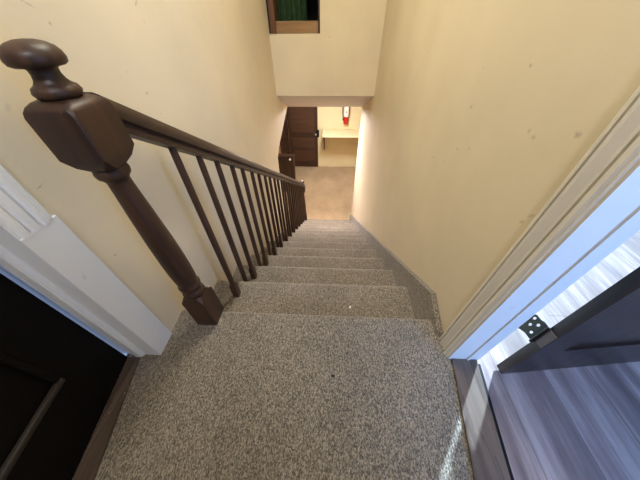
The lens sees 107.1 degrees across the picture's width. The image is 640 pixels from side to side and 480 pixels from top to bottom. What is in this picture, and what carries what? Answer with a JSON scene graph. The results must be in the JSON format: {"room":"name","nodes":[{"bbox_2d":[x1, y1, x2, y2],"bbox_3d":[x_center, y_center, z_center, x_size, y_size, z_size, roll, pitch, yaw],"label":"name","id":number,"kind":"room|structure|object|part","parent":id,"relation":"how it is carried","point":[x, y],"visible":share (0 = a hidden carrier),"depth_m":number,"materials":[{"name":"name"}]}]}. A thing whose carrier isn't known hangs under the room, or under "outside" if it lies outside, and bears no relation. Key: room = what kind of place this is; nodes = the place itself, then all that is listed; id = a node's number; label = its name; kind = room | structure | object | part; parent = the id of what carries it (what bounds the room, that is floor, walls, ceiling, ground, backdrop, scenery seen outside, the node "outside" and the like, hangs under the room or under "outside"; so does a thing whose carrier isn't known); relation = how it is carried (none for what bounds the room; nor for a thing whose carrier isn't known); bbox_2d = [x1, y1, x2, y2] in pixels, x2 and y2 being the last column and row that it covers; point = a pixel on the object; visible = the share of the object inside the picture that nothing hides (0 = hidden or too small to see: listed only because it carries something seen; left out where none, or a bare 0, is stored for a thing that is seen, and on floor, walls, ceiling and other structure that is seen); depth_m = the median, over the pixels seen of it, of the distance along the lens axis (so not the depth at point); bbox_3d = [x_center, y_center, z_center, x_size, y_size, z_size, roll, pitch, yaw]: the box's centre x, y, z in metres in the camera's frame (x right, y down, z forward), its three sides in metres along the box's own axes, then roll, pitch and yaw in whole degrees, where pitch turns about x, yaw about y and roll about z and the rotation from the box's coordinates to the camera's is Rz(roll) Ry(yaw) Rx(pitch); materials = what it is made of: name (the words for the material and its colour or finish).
{"room":"staircase landing","nodes":[
{"label":"staircase landing","id":0,"kind":"room"},
{"bbox_2d":[0,0,286,331],"bbox_3d":[-0.707,-0.451,1.799,0.100,5.660,5.370,1,44,2],"label":"wall","id":1,"kind":"structure","parent":0,"point":[202,69],"depth_m":1.01,"materials":[{"name":"beige paint"}]},
{"bbox_2d":[0,273,127,479],"bbox_3d":[-0.819,0.059,0.041,0.042,2.016,0.800,-5,44,-4],"label":"door","id":2,"kind":"structure","parent":1,"relation":"in","point":[58,378],"depth_m":0.70,"materials":[{"name":"brown wood"}]},
{"bbox_3d":[-0.819,0.378,0.347,0.014,0.678,0.498,-5,44,-4],"label":"panel","id":3,"kind":"part","parent":2,"relation":"part of","materials":[{"name":"brown wood"}]},
{"bbox_3d":[-0.830,0.211,0.521,0.016,0.639,0.018,-5,44,-4],"label":"panel moulding","id":4,"kind":"part","parent":2,"relation":"part of","materials":[{"name":"brown wood"}]},
{"bbox_3d":[-0.801,0.615,0.577,0.018,0.020,0.500,-5,44,-4],"label":"panel moulding","id":5,"kind":"part","parent":2,"relation":"part of","materials":[{"name":"brown wood"}]},
{"bbox_2d":[0,165,171,356],"bbox_3d":[-0.823,0.020,0.041,0.197,2.099,0.978,1,44,2],"label":"door frame","id":6,"kind":"structure","parent":1,"relation":"attached to","point":[39,253],"depth_m":0.69,"materials":[{"name":"white paint"}]},
{"bbox_3d":[-0.713,-0.531,0.108,0.012,1.400,0.092,1,44,2],"label":"casing","id":7,"kind":"part","parent":6,"relation":"part of","materials":[{"name":"white paint"}]},
{"bbox_3d":[-0.707,0.221,0.837,0.009,0.704,0.100,1,44,2],"label":"casing","id":8,"kind":"part","parent":6,"relation":"part of","materials":[{"name":"white paint"}]},
{"bbox_2d":[0,0,319,324],"bbox_3d":[-0.323,-0.666,2.784,0.569,4.217,3.893,1,44,2],"label":"stair railing","id":9,"kind":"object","parent":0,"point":[275,26],"depth_m":0.74,"materials":[{"name":"brown wood"}]},
{"bbox_3d":[-0.463,-0.421,3.029,0.118,3.526,3.893,1,44,2],"label":"stair railing","id":10,"kind":"part","parent":9,"relation":"part of","materials":[{"name":"brown wood"}]},
{"bbox_3d":[-0.445,-0.725,2.736,0.068,2.485,3.688,1,44,2],"label":"handrail","id":11,"kind":"part","parent":9,"relation":"part of","materials":[{"name":"brown wood"}]},
{"bbox_3d":[-0.545,0.302,1.106,0.098,0.212,0.096,1,44,2],"label":"newel post","id":12,"kind":"part","parent":9,"relation":"part of","materials":[{"name":"brown wood"}]},
{"bbox_3d":[-0.564,-2.626,2.379,0.017,0.826,0.006,1,44,2],"label":"frame","id":13,"kind":"part","parent":9,"relation":"part of","materials":[{"name":"brown wood"}]},
{"bbox_3d":[-0.524,-2.802,2.562,0.074,0.828,0.506,1,44,2],"label":"frame","id":14,"kind":"part","parent":9,"relation":"part of","materials":[{"name":"brown wood"}]},
{"bbox_2d":[277,0,306,20],"bbox_3d":[-0.316,-2.756,2.530,0.335,0.798,0.050,1,44,2],"label":"curtain","id":15,"kind":"object","parent":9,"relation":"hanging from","point":[288,10],"visible":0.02,"depth_m":2.68,"materials":[{"name":"green fabric"}]},
{"bbox_3d":[-0.256,-2.388,2.650,0.474,0.102,0.030,1,44,2],"label":"sill","id":16,"kind":"part","parent":9,"relation":"part of","materials":[{"name":"brown wood"}]},
{"bbox_3d":[-0.002,-2.789,2.542,0.019,0.828,0.506,1,44,2],"label":"frame","id":17,"kind":"part","parent":9,"relation":"part of","materials":[{"name":"brown wood"}]},
{"bbox_2d":[72,310,473,479],"bbox_3d":[-0.167,0.894,0.756,1.420,0.160,1.355,1,44,2],"label":"floor","id":18,"kind":"structure","parent":0,"point":[245,396],"depth_m":0.91,"materials":[{"name":"carpet"}]},
{"bbox_2d":[73,357,139,479],"bbox_3d":[-0.767,0.807,0.730,0.086,0.014,0.857,-7,44,-6],"label":"threshold","id":19,"kind":"object","parent":18,"relation":"on","point":[88,468],"visible":1,"depth_m":0.85,"materials":[{"name":"brown wood"}]},
{"bbox_2d":[451,358,510,479],"bbox_3d":[0.548,0.789,0.736,0.114,0.012,0.815,6,44,7],"label":"threshold","id":20,"kind":"object","parent":18,"relation":"on","point":[487,459],"visible":1,"depth_m":0.85,"materials":[{"name":"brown wood"}]},
{"bbox_2d":[307,0,317,20],"bbox_3d":[-0.257,-3.093,2.860,1.251,1.112,1.150,1,44,2],"label":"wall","id":21,"kind":"structure","parent":0,"point":[312,5],"depth_m":3.39,"materials":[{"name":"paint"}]},
{"bbox_2d":[279,166,355,223],"bbox_3d":[0.221,-0.771,6.275,4.350,0.100,4.840,1,44,2],"label":"floor","id":22,"kind":"structure","parent":0,"point":[328,194],"depth_m":6.90,"materials":[{"name":"beige carpet"}]},
{"bbox_2d":[278,153,295,191],"bbox_3d":[-0.887,-1.811,6.516,0.429,1.079,0.231,1,44,2],"label":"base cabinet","id":23,"kind":"object","parent":22,"relation":"on","point":[286,161],"visible":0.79,"depth_m":6.28,"materials":[{"name":"brown wood"}]},
{"bbox_2d":[213,215,442,336],"bbox_3d":[0.036,-0.088,3.519,1.272,2.740,4.188,1,44,2],"label":"staircase","id":24,"kind":"structure","parent":22,"relation":"on","point":[327,267],"depth_m":1.74,"materials":[{"name":"carpet"}]},
{"bbox_2d":[278,107,361,166],"bbox_3d":[0.322,-3.441,7.130,4.550,2.760,0.100,1,44,2],"label":"wall","id":25,"kind":"structure","parent":0,"point":[338,152],"depth_m":7.38,"materials":[{"name":"yellow paint"}]},
{"bbox_2d":[280,107,318,166],"bbox_3d":[-0.647,-3.182,7.247,1.221,2.020,0.328,-9,45,-9],"label":"door","id":26,"kind":"structure","parent":25,"relation":"in","point":[302,128],"depth_m":7.24,"materials":[{"name":"brown wood"}]},
{"bbox_2d":[322,129,359,149],"bbox_3d":[0.694,-2.911,7.130,1.220,0.620,0.599,1,44,2],"label":"wall shelf","id":27,"kind":"object","parent":25,"relation":"attached to","point":[327,133],"visible":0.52,"depth_m":6.89,"materials":[{"name":"yellow paint"}]},
{"bbox_2d":[342,107,349,124],"bbox_3d":[0.762,-3.639,6.719,0.164,0.640,0.222,34,54,31],"label":"fire extinguisher","id":28,"kind":"object","parent":25,"relation":"attached to","point":[346,109],"visible":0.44,"depth_m":6.72,"materials":[{"name":"red metal"}]},
{"bbox_3d":[0.752,-3.613,6.749,0.140,0.560,0.140,1,44,2],"label":"tank","id":29,"kind":"part","parent":28,"relation":"part of","materials":[{"name":"red metal"}]},
{"bbox_2d":[277,96,373,106],"bbox_3d":[0.095,-2.173,3.666,1.273,0.512,1.264,1,44,2],"label":"ceiling","id":30,"kind":"structure","parent":0,"point":[289,101],"depth_m":3.43,"materials":[{"name":"white paint"}]},
{"bbox_2d":[265,0,386,95],"bbox_3d":[0.057,-2.880,2.177,1.274,2.695,0.100,1,44,2],"label":"wall","id":31,"kind":"structure","parent":0,"point":[342,59],"depth_m":2.77,"materials":[{"name":"beige paint"}]},
{"bbox_2d":[351,0,639,363],"bbox_3d":[0.687,-0.595,1.933,0.120,5.660,5.890,1,44,2],"label":"wall","id":32,"kind":"structure","parent":0,"point":[479,111],"depth_m":0.87,"materials":[{"name":"beige paint"}]},
{"bbox_2d":[440,86,639,360],"bbox_3d":[0.586,0.050,0.018,0.140,2.092,0.990,1,44,2],"label":"door frame","id":33,"kind":"structure","parent":32,"relation":"attached to","point":[595,210],"depth_m":0.55,"materials":[{"name":"white paint"}]},
{"bbox_2d":[496,267,639,373],"bbox_3d":[1.125,-0.192,0.325,0.792,1.978,0.105,0,44,1],"label":"door","id":34,"kind":"structure","parent":32,"relation":"in","point":[605,330],"depth_m":0.79,"materials":[{"name":"brown wood"}]},
{"bbox_3d":[1.134,0.101,0.606,0.558,0.728,0.012,-3,44,-3],"label":"panel","id":35,"kind":"part","parent":34,"relation":"part of","materials":[{"name":"grey wood"}]},
{"bbox_2d":[452,230,639,479],"bbox_3d":[2.101,0.441,1.181,2.945,0.108,4.400,1,44,2],"label":"floor","id":36,"kind":"structure","parent":0,"point":[575,423],"depth_m":0.91,"materials":[{"name":"grey wood"}]},
{"bbox_2d":[478,364,513,479],"bbox_3d":[0.611,0.802,0.734,0.016,0.012,0.788,6,44,7],"label":"threshold edge","id":37,"kind":"structure","parent":36,"relation":"on","point":[479,365],"depth_m":0.85,"materials":[{"name":"black metal"}]}
]}

